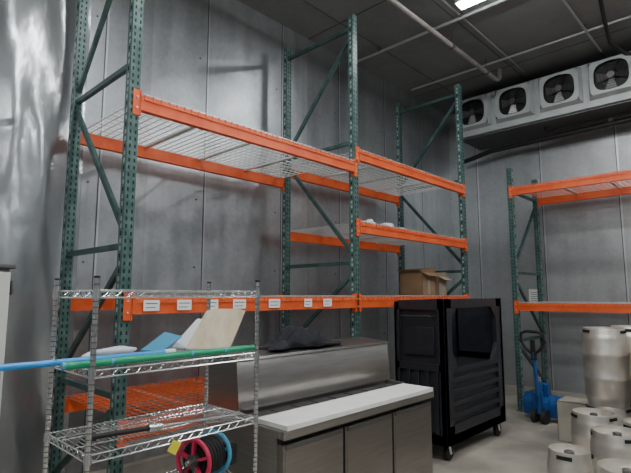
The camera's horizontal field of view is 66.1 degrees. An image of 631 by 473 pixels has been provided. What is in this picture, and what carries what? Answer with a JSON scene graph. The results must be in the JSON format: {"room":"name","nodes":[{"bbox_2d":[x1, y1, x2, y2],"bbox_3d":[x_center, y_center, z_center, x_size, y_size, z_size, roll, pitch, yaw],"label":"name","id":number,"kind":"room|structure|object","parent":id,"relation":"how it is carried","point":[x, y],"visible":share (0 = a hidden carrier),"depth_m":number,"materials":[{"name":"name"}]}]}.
{"room":"walk-in cold room","nodes":[
{"label":"walk-in cold room","id":0,"kind":"room"},
{"bbox_2d":[65,0,454,472],"bbox_3d":[-1.757,-0.372,5.053,0.206,5.350,12.805,-6,-9,43],"label":"wall","id":1,"kind":"structure","parent":0,"point":[223,59],"depth_m":5.77,"materials":[{"name":"grey"}]},
{"bbox_2d":[0,0,91,472],"bbox_3d":[-2.416,-0.447,4.140,0.090,5.180,0.840,-6,-9,43],"label":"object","id":2,"kind":"structure","parent":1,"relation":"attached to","point":[37,37],"depth_m":4.12,"materials":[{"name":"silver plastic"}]},
{"bbox_2d":[92,449,183,472],"bbox_3d":[-1.667,2.214,4.659,0.050,0.120,12.800,-6,-9,43],"label":"baseboard","id":3,"kind":"structure","parent":1,"relation":"attached to","point":[151,464],"depth_m":4.71,"materials":[{"name":"concrete"}]},
{"bbox_2d":[149,392,571,472],"bbox_3d":[1.616,2.000,1.547,9.500,0.200,13.200,-6,-9,43],"label":"floor","id":4,"kind":"structure","parent":0,"point":[521,446],"depth_m":5.34,"materials":[{"name":"concrete"}]},
{"bbox_2d":[0,263,15,409],"bbox_3d":[-2.303,1.097,2.784,0.612,1.890,0.770,-6,-9,43],"label":"storage cabinet","id":5,"kind":"object","parent":4,"relation":"on","point":[6,285],"visible":1,"depth_m":2.93,"materials":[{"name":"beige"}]},
{"bbox_2d":[42,276,259,472],"bbox_3d":[-0.830,1.120,2.547,0.525,1.784,0.990,-6,-9,43],"label":"wire shelving unit","id":6,"kind":"object","parent":4,"relation":"on","point":[87,460],"visible":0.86,"depth_m":2.44,"materials":[{"name":"silver metal"}]},
{"bbox_2d":[0,348,175,370],"bbox_3d":[-1.166,0.572,2.205,0.034,0.033,1.170,-6,-9,43],"label":"pole","id":7,"kind":"object","parent":6,"relation":"on","point":[45,363],"visible":0.67,"depth_m":2.19,"materials":[{"name":"blue plastic"}]},
{"bbox_2d":[81,346,136,356],"bbox_3d":[-1.070,0.603,2.531,0.116,0.053,0.274,-5,-8,34],"label":"plastic bag","id":8,"kind":"object","parent":6,"relation":"on","point":[116,349],"visible":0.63,"depth_m":2.50,"materials":[{"name":"white plastic"}]},
{"bbox_2d":[60,344,254,370],"bbox_3d":[-0.720,0.603,2.455,0.041,0.034,1.062,-6,-9,43],"label":"pole","id":9,"kind":"object","parent":6,"relation":"on","point":[64,366],"visible":0.98,"depth_m":2.36,"materials":[{"name":"green plastic"}]},
{"bbox_2d":[141,332,181,351],"bbox_3d":[-0.882,0.606,2.786,0.131,0.101,0.190,-6,-9,43],"label":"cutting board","id":10,"kind":"object","parent":6,"relation":"on","point":[165,340],"visible":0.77,"depth_m":2.78,"materials":[{"name":"blue plastic"}]},
{"bbox_2d":[92,412,241,441],"bbox_3d":[-0.729,0.955,2.462,0.784,0.043,0.044,5,-8,-35],"label":"tool","id":11,"kind":"object","parent":6,"relation":"on","point":[157,426],"visible":0.84,"depth_m":2.39,"materials":[{"name":"black metal"}]},
{"bbox_2d":[167,438,181,454],"bbox_3d":[-0.685,1.013,2.348,0.013,0.091,0.075,-6,-9,43],"label":"tag","id":12,"kind":"object","parent":6,"relation":"attached to","point":[173,448],"visible":1,"depth_m":2.34,"materials":[{"name":"yellow paper"}]},
{"bbox_2d":[172,319,201,348],"bbox_3d":[-0.703,0.583,2.921,0.297,0.170,0.136,1,-7,-6],"label":"cutting board","id":13,"kind":"object","parent":6,"relation":"on","point":[182,343],"visible":0.44,"depth_m":2.89,"materials":[{"name":"white plastic"}]},
{"bbox_2d":[176,429,236,472],"bbox_3d":[-0.603,1.219,2.674,0.240,0.264,0.310,-4,-8,27],"label":"hose reel","id":14,"kind":"object","parent":6,"relation":"on","point":[206,454],"visible":0.98,"depth_m":2.62,"materials":[{"name":"red plastic"},{"name":"blue plastic"},{"name":"black rubber"}]},
{"bbox_2d":[186,309,244,349],"bbox_3d":[-0.583,0.543,2.850,0.326,0.232,0.120,0,-7,-1],"label":"wooden cutting board","id":15,"kind":"object","parent":6,"relation":"on","point":[218,328],"visible":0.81,"depth_m":2.84,"materials":[{"name":"brown wood"}]},
{"bbox_2d":[48,0,468,472],"bbox_3d":[0.030,-0.056,5.588,1.193,4.850,5.150,-6,-9,43],"label":"rack","id":16,"kind":"object","parent":4,"relation":"on","point":[136,104],"visible":0.74,"depth_m":4.37,"materials":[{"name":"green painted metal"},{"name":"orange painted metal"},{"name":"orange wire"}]},
{"bbox_2d":[397,268,439,294],"bbox_3d":[1.457,0.626,6.781,0.461,0.381,0.444,-6,-9,43],"label":"cardboard box","id":17,"kind":"object","parent":16,"relation":"on","point":[412,281],"visible":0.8,"depth_m":6.71,"materials":[{"name":"brown cardboard"}]},
{"bbox_2d":[435,272,450,294],"bbox_3d":[1.747,0.681,7.025,0.381,0.331,0.324,-6,-9,43],"label":"cardboard box","id":18,"kind":"object","parent":16,"relation":"on","point":[440,281],"visible":0.48,"depth_m":6.96,"materials":[{"name":"beige cardboard"}]},
{"bbox_2d":[207,337,433,472],"bbox_3d":[0.117,1.517,3.774,0.830,1.291,1.764,-6,-9,43],"label":"prep table","id":19,"kind":"object","parent":4,"relation":"on","point":[334,408],"visible":0.88,"depth_m":3.49,"materials":[{"name":"silver metal"}]},
{"bbox_2d":[259,325,341,349],"bbox_3d":[-0.107,0.801,3.951,0.325,0.168,0.874,-6,-9,43],"label":"jacket","id":20,"kind":"object","parent":19,"relation":"on","point":[290,336],"visible":0.99,"depth_m":3.81,"materials":[{"name":"black fabric"}]},
{"bbox_2d":[394,298,505,459],"bbox_3d":[1.612,1.565,5.707,0.620,1.659,1.576,-6,-9,43],"label":"cabinet","id":21,"kind":"object","parent":4,"relation":"on","point":[453,347],"visible":0.8,"depth_m":5.34,"materials":[{"name":"black plastic"}]},
{"bbox_2d":[519,330,561,424],"bbox_3d":[3.477,1.931,6.948,1.525,1.229,0.540,6,-9,-40],"label":"jack","id":22,"kind":"object","parent":4,"relation":"on","point":[541,405],"visible":0.81,"depth_m":6.50,"materials":[{"name":"blue metal"}]},
{"bbox_2d":[506,168,630,411],"bbox_3d":[4.319,0.697,6.900,2.630,3.670,1.192,-6,-9,43],"label":"rack","id":23,"kind":"object","parent":4,"relation":"on","point":[610,179],"visible":0.93,"depth_m":7.38,"materials":[{"name":"green painted metal"},{"name":"orange painted metal"},{"name":"zinc wire"}]},
{"bbox_2d":[547,443,593,472],"bbox_3d":[1.842,1.836,3.489,0.309,0.590,0.309,-6,-9,43],"label":"beer keg","id":24,"kind":"object","parent":4,"relation":"on","point":[562,457],"visible":1,"depth_m":3.43,"materials":[{"name":"metal"}]},
{"bbox_2d":[556,396,587,442],"bbox_3d":[3.091,2.173,5.740,0.321,0.460,0.340,-6,-9,43],"label":"carton","id":25,"kind":"object","parent":4,"relation":"on","point":[565,404],"visible":0.47,"depth_m":5.68,"materials":[{"name":"cardboard"}]},
{"bbox_2d":[571,407,618,449],"bbox_3d":[2.661,1.971,4.606,0.412,0.590,0.412,-6,-9,43],"label":"beer keg","id":26,"kind":"object","parent":4,"relation":"on","point":[583,419],"visible":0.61,"depth_m":4.54,"materials":[{"name":"metal"}]},
{"bbox_2d":[587,403,630,425],"bbox_3d":[3.006,2.011,4.938,0.422,0.590,0.422,-6,-9,43],"label":"beer keg","id":27,"kind":"object","parent":4,"relation":"on","point":[621,413],"visible":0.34,"depth_m":4.79,"materials":[{"name":"metal"}]},
{"bbox_2d":[582,327,630,407],"bbox_3d":[3.006,1.335,5.020,0.422,0.770,0.422,-6,-9,43],"label":"beer keg","id":28,"kind":"object","parent":27,"relation":"on","point":[607,379],"visible":1,"depth_m":4.86,"materials":[{"name":"metal"}]},
{"bbox_2d":[590,425,630,472],"bbox_3d":[2.480,1.892,3.955,0.412,0.590,0.412,-6,-9,43],"label":"beer keg","id":29,"kind":"object","parent":4,"relation":"on","point":[606,441],"visible":0.86,"depth_m":3.90,"materials":[{"name":"metal"}]},
{"bbox_2d":[597,458,630,472],"bbox_3d":[2.062,1.808,3.171,0.391,0.570,0.391,-6,-9,43],"label":"beer keg","id":30,"kind":"object","parent":4,"relation":"on","point":[612,465],"visible":1,"depth_m":3.34,"materials":[{"name":"metal"}]},
{"bbox_2d":[622,418,630,427],"bbox_3d":[2.905,1.923,4.212,0.412,0.590,0.412,-6,-9,43],"label":"beer keg","id":31,"kind":"object","parent":4,"relation":"on","point":[626,422],"visible":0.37,"depth_m":4.30,"materials":[{"name":"metal"}]},
{"bbox_3d":[3.439,2.038,5.160,0.422,0.590,0.422,-6,-9,43],"label":"beer keg","id":32,"kind":"object","parent":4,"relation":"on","visible":0},
{"bbox_2d":[611,325,630,401],"bbox_3d":[3.439,1.362,5.242,0.422,0.770,0.422,-6,-9,43],"label":"beer keg","id":33,"kind":"object","parent":32,"relation":"on","point":[627,327],"visible":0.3,"depth_m":5.12,"materials":[{"name":"metal"}]},
{"bbox_2d":[238,0,630,114],"bbox_3d":[1.616,-3.508,2.211,9.500,0.205,13.200,-6,-9,43],"label":"ceiling","id":34,"kind":"structure","parent":0,"point":[514,26],"depth_m":6.90,"materials":[{"name":"metal"}]},
{"bbox_2d":[357,0,506,62],"bbox_3d":[3.311,-3.027,4.977,7.500,0.085,0.060,-6,-9,43],"label":"conduit","id":35,"kind":"object","parent":34,"relation":"attached to","point":[461,14],"visible":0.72,"depth_m":6.52,"materials":[{"name":"grey metal"}]},
{"bbox_2d":[387,0,501,81],"bbox_3d":[-0.271,-2.998,4.463,0.084,0.266,9.534,-6,-9,43],"label":"ceiling pipe","id":36,"kind":"object","parent":34,"relation":"attached to","point":[397,4],"depth_m":6.55,"materials":[{"name":"grey metal"}]},
{"bbox_2d":[455,0,482,8],"bbox_3d":[2.187,-2.919,5.483,1.250,0.179,0.160,-6,-9,43],"label":"ceiling light","id":37,"kind":"object","parent":34,"relation":"attached to","point":[462,4],"depth_m":5.81,"materials":[{"name":"white plastic"}]},
{"bbox_2d":[441,0,523,71],"bbox_3d":[1.572,-2.927,6.002,0.026,0.026,5.300,-6,-9,43],"label":"conduit","id":38,"kind":"object","parent":34,"relation":"attached to","point":[444,1],"visible":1,"depth_m":6.80,"materials":[{"name":"grey metal"}]},
{"bbox_2d":[411,15,630,90],"bbox_3d":[4.198,-2.869,6.192,6.900,0.036,0.036,-6,-9,43],"label":"conduit","id":39,"kind":"object","parent":34,"relation":"attached to","point":[629,16],"visible":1,"depth_m":7.15,"materials":[{"name":"grey metal"}]},
{"bbox_2d":[462,51,630,163],"bbox_3d":[4.449,-2.172,7.550,5.108,1.166,0.958,-6,-9,43],"label":"evaporator cooling unit","id":40,"kind":"object","parent":34,"relation":"hanging from","point":[595,95],"visible":0.96,"depth_m":7.80,"materials":[{"name":"grey metal"}]},
{"bbox_2d":[562,0,601,51],"bbox_3d":[3.506,-2.858,6.436,0.040,0.072,2.100,-6,-9,43],"label":"conduit","id":41,"kind":"object","parent":34,"relation":"attached to","point":[563,1],"visible":1,"depth_m":6.48,"materials":[{"name":"grey metal"}]},
{"bbox_2d":[598,0,630,55],"bbox_3d":[3.993,-2.716,6.207,2.091,0.365,0.771,2,-7,-18],"label":"hose","id":42,"kind":"object","parent":34,"relation":"attached to","point":[601,5],"visible":1,"depth_m":6.22,"materials":[{"name":"black rubber"}]},
{"bbox_2d":[449,114,630,393],"bbox_3d":[6.089,-0.191,6.559,9.500,5.350,0.204,-6,-9,43],"label":"wall","id":43,"kind":"structure","parent":0,"point":[586,244],"depth_m":8.28,"materials":[{"name":"grey"}]},
{"bbox_2d":[529,289,537,301],"bbox_3d":[3.815,1.042,8.430,0.200,0.250,0.009,-6,-9,43],"label":"paper notice","id":44,"kind":"object","parent":43,"relation":"attached to","point":[533,297],"visible":0.69,"depth_m":8.45,"materials":[{"name":"white paper"}]},
{"bbox_2d":[505,384,586,398],"bbox_3d":[6.022,2.393,6.140,9.050,0.120,0.050,-6,-9,43],"label":"baseboard","id":45,"kind":"structure","parent":43,"relation":"attached to","point":[508,388],"depth_m":8.06,"materials":[{"name":"concrete"}]}
]}

